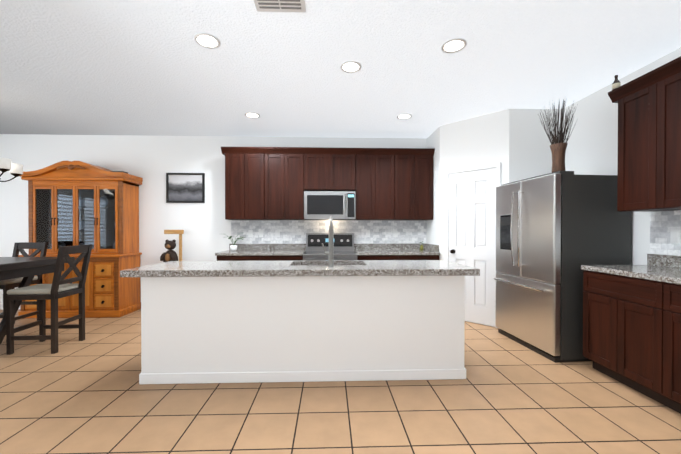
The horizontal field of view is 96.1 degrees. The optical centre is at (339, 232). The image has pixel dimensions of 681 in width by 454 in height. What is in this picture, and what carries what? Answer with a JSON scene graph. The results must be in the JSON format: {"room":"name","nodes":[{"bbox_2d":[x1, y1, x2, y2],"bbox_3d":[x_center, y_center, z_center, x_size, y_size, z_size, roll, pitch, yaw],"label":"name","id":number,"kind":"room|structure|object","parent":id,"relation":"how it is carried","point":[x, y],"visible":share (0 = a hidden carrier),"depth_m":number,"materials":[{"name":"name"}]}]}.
{"room":"kitchen","nodes":[
{"label":"kitchen","id":0,"kind":"room"},
{"bbox_2d":[0,134,426,303],"bbox_3d":[-1.793,-0.177,5.032,9.320,2.760,0.200,0,0,-2],"label":"wall","id":1,"kind":"structure","parent":0,"point":[151,161],"depth_m":4.89,"materials":[{"name":"white paint"}]},
{"bbox_2d":[166,173,204,202],"bbox_3d":[-2.457,-0.721,4.894,0.598,0.476,0.022,0,0,-2],"label":"picture frame","id":2,"kind":"object","parent":1,"relation":"attached to","point":[185,187],"visible":0.98,"depth_m":4.89,"materials":[{"name":"black"}]},
{"bbox_2d":[225,147,252,219],"bbox_3d":[-1.541,-0.743,4.757,0.352,1.075,0.350,0,0,-2],"label":"upper cabinet","id":3,"kind":"object","parent":1,"relation":"attached to","point":[236,158],"depth_m":4.59,"materials":[{"name":"brown wood"}]},
{"bbox_2d":[249,147,272,219],"bbox_3d":[-1.277,-0.743,4.766,0.415,1.075,0.350,0,0,-2],"label":"upper cabinet","id":4,"kind":"object","parent":1,"relation":"attached to","point":[268,183],"depth_m":4.60,"materials":[{"name":"brown wood"}]},
{"bbox_2d":[269,147,292,219],"bbox_3d":[-0.984,-0.743,4.775,0.419,1.075,0.350,0,0,-2],"label":"upper cabinet","id":5,"kind":"object","parent":1,"relation":"attached to","point":[278,156],"depth_m":4.61,"materials":[{"name":"brown wood"}]},
{"bbox_2d":[289,147,308,219],"bbox_3d":[-0.684,-0.743,4.785,0.419,1.075,0.350,0,0,-2],"label":"upper cabinet","id":6,"kind":"object","parent":1,"relation":"attached to","point":[298,156],"depth_m":4.62,"materials":[{"name":"brown wood"}]},
{"bbox_2d":[309,147,332,190],"bbox_3d":[-0.311,-0.968,4.796,0.450,0.625,0.350,0,0,-2],"label":"upper cabinet","id":7,"kind":"object","parent":1,"relation":"attached to","point":[320,158],"depth_m":4.63,"materials":[{"name":"brown wood"}]},
{"bbox_2d":[304,191,354,219],"bbox_3d":[-0.144,-0.417,4.751,0.768,0.420,0.442,0,0,-2],"label":"microwave","id":8,"kind":"object","parent":7,"relation":"attached to","point":[326,205],"visible":0.96,"depth_m":4.57,"materials":[{"name":"grey metal"}]},
{"bbox_2d":[229,244,426,247],"bbox_3d":[-0.166,0.224,4.972,3.200,0.100,0.019,0,0,-2],"label":"backsplash","id":9,"kind":"structure","parent":1,"relation":"attached to","point":[238,245],"depth_m":4.95,"materials":[{"name":"grey stone"}]},
{"bbox_2d":[231,220,425,243],"bbox_3d":[-0.152,-0.016,4.982,3.176,0.376,0.008,0,0,-2],"label":"backsplash","id":10,"kind":"structure","parent":1,"relation":"attached to","point":[296,231],"depth_m":4.97,"materials":[{"name":"tile"}]},
{"bbox_2d":[248,230,252,236],"bbox_3d":[-1.430,0.012,4.933,0.070,0.115,0.006,0,0,-2],"label":"electrical outlet","id":11,"kind":"object","parent":10,"relation":"attached to","point":[250,233],"visible":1,"depth_m":4.93,"materials":[{"name":"white plastic"}]},
{"bbox_2d":[275,230,279,236],"bbox_3d":[-1.000,0.011,4.947,0.070,0.115,0.006,0,0,-2],"label":"electrical outlet","id":12,"kind":"object","parent":10,"relation":"attached to","point":[277,233],"visible":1,"depth_m":4.95,"materials":[{"name":"white plastic"}]},
{"bbox_2d":[333,148,356,190],"bbox_3d":[0.020,-0.968,4.806,0.449,0.625,0.350,0,0,-2],"label":"upper cabinet","id":13,"kind":"object","parent":1,"relation":"attached to","point":[344,159],"depth_m":4.64,"materials":[{"name":"brown wood"}]},
{"bbox_2d":[355,148,380,219],"bbox_3d":[0.392,-0.743,4.820,0.419,1.075,0.350,0,0,-2],"label":"upper cabinet","id":14,"kind":"object","parent":1,"relation":"attached to","point":[368,193],"depth_m":4.65,"materials":[{"name":"brown wood"}]},
{"bbox_2d":[377,148,400,219],"bbox_3d":[0.692,-0.743,4.830,0.419,1.075,0.350,0,0,-2],"label":"upper cabinet","id":15,"kind":"object","parent":1,"relation":"attached to","point":[390,157],"depth_m":4.66,"materials":[{"name":"brown wood"}]},
{"bbox_2d":[397,148,420,219],"bbox_3d":[0.989,-0.743,4.839,0.422,1.075,0.350,0,0,-2],"label":"upper cabinet","id":16,"kind":"object","parent":1,"relation":"attached to","point":[410,157],"depth_m":4.67,"materials":[{"name":"brown wood"}]},
{"bbox_2d":[417,148,432,219],"bbox_3d":[1.259,-0.743,4.848,0.359,1.075,0.350,0,0,-2],"label":"upper cabinet","id":17,"kind":"object","parent":1,"relation":"attached to","point":[426,153],"depth_m":4.68,"materials":[{"name":"brown wood"}]},
{"bbox_2d":[0,309,680,453],"bbox_3d":[-1.670,1.279,1.234,9.320,0.100,7.820,0,0,-2],"label":"floor","id":18,"kind":"structure","parent":0,"point":[89,394],"depth_m":2.12,"materials":[{"name":"tile"}]},
{"bbox_2d":[0,242,47,323],"bbox_3d":[-4.157,0.670,3.888,0.400,1.082,0.555,0,0,-2],"label":"chair","id":19,"kind":"object","parent":18,"relation":"on","point":[8,284],"visible":0.58,"depth_m":4.05,"materials":[{"name":"brown wood"}]},
{"bbox_2d":[0,257,74,343],"bbox_3d":[-3.968,0.757,2.987,1.500,0.920,1.500,0,0,-2],"label":"dining table","id":20,"kind":"object","parent":18,"relation":"on","point":[27,269],"visible":0.79,"depth_m":3.24,"materials":[{"name":"brown wood"}]},
{"bbox_2d":[5,245,91,354],"bbox_3d":[-3.069,0.674,3.267,0.555,1.082,0.400,0,0,-4],"label":"chair","id":21,"kind":"object","parent":18,"relation":"on","point":[56,289],"visible":1,"depth_m":3.15,"materials":[{"name":"brown wood"}]},
{"bbox_2d":[18,161,142,317],"bbox_3d":[-3.839,0.085,4.579,1.440,2.243,0.548,0,0,-2],"label":"hutch","id":22,"kind":"object","parent":18,"relation":"on","point":[72,203],"visible":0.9,"depth_m":4.45,"materials":[{"name":"brown wood"}]},
{"bbox_2d":[160,230,183,261],"bbox_3d":[-2.552,0.578,4.673,0.340,1.255,0.295,0,0,-2],"label":"statue","id":23,"kind":"object","parent":18,"relation":"on","point":[170,254],"visible":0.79,"depth_m":4.64,"materials":[{"name":"black wood"}]},
{"bbox_2d":[217,256,266,260],"bbox_3d":[-1.404,0.762,4.630,0.671,0.888,0.620,0,0,-2],"label":"base cabinet","id":24,"kind":"object","parent":18,"relation":"on","point":[219,258],"depth_m":4.32,"materials":[{"name":"brown wood"}]},
{"bbox_2d":[215,248,305,255],"bbox_3d":[-1.138,0.296,4.629,1.233,0.040,0.644,0,0,-2],"label":"countertop","id":25,"kind":"structure","parent":24,"relation":"on","point":[240,251],"depth_m":4.36,"materials":[{"name":"grey stone"}]},
{"bbox_2d":[228,234,244,250],"bbox_3d":[-1.624,0.138,4.736,0.350,0.273,0.352,0,0,-2],"label":"plant pot","id":26,"kind":"object","parent":25,"relation":"on","point":[233,247],"visible":1,"depth_m":4.67,"materials":[{"name":"white ceramic"}]},
{"bbox_2d":[267,252,304,260],"bbox_3d":[-0.856,0.762,4.648,0.668,0.888,0.620,0,0,-2],"label":"base cabinet","id":27,"kind":"object","parent":18,"relation":"on","point":[269,258],"depth_m":4.34,"materials":[{"name":"brown wood"}]},
{"bbox_2d":[120,272,479,383],"bbox_3d":[-0.295,0.773,2.801,2.830,0.890,0.770,0,0,-2],"label":"kitchen island","id":28,"kind":"object","parent":18,"relation":"on","point":[277,321],"depth_m":2.51,"materials":[{"name":"white paint"}]},
{"bbox_2d":[120,260,479,271],"bbox_3d":[-0.295,0.308,2.798,2.830,0.040,0.770,0,0,-2],"label":"island countertop","id":29,"kind":"structure","parent":28,"relation":"on","point":[299,265],"depth_m":2.64,"materials":[{"name":"grey stone"}]},
{"bbox_2d":[322,216,333,266],"bbox_3d":[-0.098,0.068,2.712,0.111,0.439,0.220,0,0,-2],"label":"faucet","id":30,"kind":"object","parent":29,"relation":"on","point":[330,252],"visible":1,"depth_m":2.62,"materials":[{"name":"silver metal"}]},
{"bbox_2d":[303,233,356,259],"bbox_3d":[-0.135,0.604,4.590,0.764,1.205,0.721,0,0,-2],"label":"range","id":31,"kind":"object","parent":18,"relation":"on","point":[343,246],"visible":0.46,"depth_m":4.84,"materials":[{"name":"grey metal"}]},
{"bbox_2d":[357,256,402,259],"bbox_3d":[0.577,0.762,4.694,0.657,0.888,0.620,0,0,-2],"label":"base cabinet","id":32,"kind":"object","parent":18,"relation":"on","point":[358,257],"depth_m":4.38,"materials":[{"name":"brown wood"}]},
{"bbox_2d":[355,248,438,255],"bbox_3d":[0.846,0.296,4.693,1.195,0.040,0.644,0,0,-2],"label":"countertop","id":33,"kind":"structure","parent":32,"relation":"on","point":[360,251],"depth_m":4.42,"materials":[{"name":"grey stone"}]},
{"bbox_2d":[403,256,439,259],"bbox_3d":[1.113,0.762,4.712,0.658,0.888,0.620,0,0,-2],"label":"base cabinet","id":34,"kind":"object","parent":18,"relation":"on","point":[404,257],"depth_m":4.40,"materials":[{"name":"brown wood"}]},
{"bbox_2d":[494,171,631,362],"bbox_3d":[2.315,0.315,3.331,0.878,1.800,0.900,0,0,-6],"label":"fridge","id":35,"kind":"object","parent":18,"relation":"on","point":[555,231],"visible":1,"depth_m":2.91,"materials":[{"name":"grey metal"}]},
{"bbox_2d":[540,99,577,171],"bbox_3d":[2.128,-0.943,2.968,0.361,0.718,0.331,0,0,-2],"label":"vase","id":36,"kind":"object","parent":35,"relation":"on","point":[558,146],"visible":1,"depth_m":2.93,"materials":[{"name":"brown"}]},
{"bbox_2d":[583,270,648,396],"bbox_3d":[2.514,0.777,2.406,0.620,0.888,0.721,0,0,-2],"label":"base cabinet","id":37,"kind":"object","parent":18,"relation":"on","point":[632,326],"depth_m":2.43,"materials":[{"name":"brown wood"}]},
{"bbox_2d":[581,266,680,285],"bbox_3d":[2.535,0.316,1.596,0.640,0.040,2.346,0,0,-2],"label":"countertop","id":38,"kind":"structure","parent":37,"relation":"on","point":[650,273],"depth_m":2.37,"materials":[{"name":"grey stone"}]},
{"bbox_2d":[649,282,680,413],"bbox_3d":[2.533,0.781,1.837,0.620,0.888,0.662,0,0,-2],"label":"base cabinet","id":39,"kind":"object","parent":18,"relation":"on","point":[664,298],"depth_m":2.08,"materials":[{"name":"brown wood"}]},
{"bbox_2d":[0,0,680,137],"bbox_3d":[-1.669,-1.531,1.175,9.080,0.001,7.500,0,0,-2],"label":"ceiling","id":40,"kind":"structure","parent":0,"point":[114,67],"depth_m":2.75,"materials":[{"name":"white paint"}]},
{"bbox_2d":[0,157,22,181],"bbox_3d":[-3.935,-1.055,3.364,0.640,0.979,0.642,0,0,-2],"label":"chandelier","id":41,"kind":"object","parent":40,"relation":"hanging from","point":[13,169],"visible":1,"depth_m":3.54,"materials":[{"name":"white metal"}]},
{"bbox_2d":[193,33,220,48],"bbox_3d":[-1.054,-1.533,2.446,0.200,0.010,0.200,0,0,-2],"label":"recessed light","id":42,"kind":"object","parent":40,"relation":"in","point":[207,40],"visible":1,"depth_m":2.44,"materials":[{"name":"white"}]},
{"bbox_2d":[244,112,259,117],"bbox_3d":[-1.140,-1.543,4.014,0.200,0.010,0.200,0,0,-2],"label":"recessed light","id":43,"kind":"object","parent":40,"relation":"in","point":[251,115],"visible":1,"depth_m":4.01,"materials":[{"name":"white"}]},
{"bbox_2d":[253,0,305,12],"bbox_3d":[-0.392,-1.528,1.927,0.340,0.015,0.380,0,0,-2],"label":"ceiling vent","id":44,"kind":"object","parent":40,"relation":"in","point":[298,6],"visible":1,"depth_m":2.06,"materials":[{"name":"white metal"}]},
{"bbox_2d":[340,61,361,72],"bbox_3d":[0.109,-1.535,2.833,0.200,0.010,0.200,0,0,-2],"label":"recessed light","id":45,"kind":"object","parent":40,"relation":"in","point":[350,66],"visible":0.98,"depth_m":2.82,"materials":[{"name":"white"}]},
{"bbox_2d":[397,113,411,119],"bbox_3d":[0.865,-1.543,4.058,0.200,0.010,0.200,0,0,-2],"label":"recessed light","id":46,"kind":"object","parent":40,"relation":"in","point":[404,116],"visible":0.98,"depth_m":4.05,"materials":[{"name":"white"}]},
{"bbox_2d":[441,38,466,52],"bbox_3d":[0.940,-1.533,2.510,0.200,0.010,0.200,0,0,-2],"label":"recessed light","id":47,"kind":"object","parent":40,"relation":"in","point":[454,45],"visible":0.96,"depth_m":2.50,"materials":[{"name":"white"}]},
{"bbox_2d":[426,109,560,326],"bbox_3d":[2.113,-0.173,4.438,1.310,2.760,1.240,0,0,-2],"label":"wall","id":48,"kind":"structure","parent":0,"point":[516,143],"depth_m":3.95,"materials":[{"name":"white paint"}]},
{"bbox_2d":[427,244,438,251],"bbox_3d":[1.433,0.225,4.727,0.020,0.100,0.575,0,0,-2],"label":"backsplash","id":49,"kind":"structure","parent":48,"relation":"attached to","point":[430,247],"depth_m":4.62,"materials":[{"name":"grey stone"}]},
{"bbox_2d":[445,162,500,328],"bbox_3d":[1.778,0.159,4.118,0.530,2.102,0.530,0,0,-2],"label":"pantry door","id":50,"kind":"structure","parent":48,"relation":"in","point":[470,216],"depth_m":4.08,"materials":[{"name":"white wood"}]},
{"bbox_2d":[562,47,680,264],"bbox_3d":[2.931,-0.152,1.273,0.120,2.760,7.620,0,0,-2],"label":"wall","id":51,"kind":"structure","parent":0,"point":[592,146],"depth_m":3.26,"materials":[{"name":"white paint"}]},
{"bbox_2d":[616,76,643,211],"bbox_3d":[2.651,-0.728,2.532,0.350,1.075,0.386,0,0,-2],"label":"upper cabinet","id":52,"kind":"object","parent":51,"relation":"attached to","point":[630,96],"depth_m":2.60,"materials":[{"name":"brown wood"}]},
{"bbox_2d":[612,75,620,89],"bbox_3d":[2.478,-1.338,2.736,0.057,0.142,0.057,0,0,-2],"label":"decorative bottle","id":53,"kind":"object","parent":52,"relation":"on","point":[616,83],"visible":0.73,"depth_m":2.72,"materials":[{"name":"brown"}]},
{"bbox_2d":[644,56,680,211],"bbox_3d":[2.661,-0.726,2.233,0.350,1.075,0.449,0,0,-2],"label":"upper cabinet","id":54,"kind":"object","parent":51,"relation":"attached to","point":[649,146],"depth_m":2.34,"materials":[{"name":"brown wood"}]},
{"bbox_2d":[645,254,680,265],"bbox_3d":[2.845,0.246,1.606,0.020,0.100,2.346,0,0,-2],"label":"backsplash","id":55,"kind":"structure","parent":51,"relation":"attached to","point":[652,259],"depth_m":2.65,"materials":[{"name":"grey stone"}]},
{"bbox_2d":[650,210,680,255],"bbox_3d":[2.856,0.006,1.602,0.008,0.376,2.340,0,0,-2],"label":"backsplash","id":56,"kind":"structure","parent":51,"relation":"attached to","point":[663,224],"depth_m":2.65,"materials":[{"name":"tile"}]},
{"bbox_2d":[670,229,679,242],"bbox_3d":[2.817,0.027,2.566,0.006,0.115,0.070,0,0,-2],"label":"electrical outlet","id":57,"kind":"object","parent":56,"relation":"attached to","point":[674,235],"visible":1,"depth_m":2.56,"materials":[{"name":"white plastic"}]}
]}

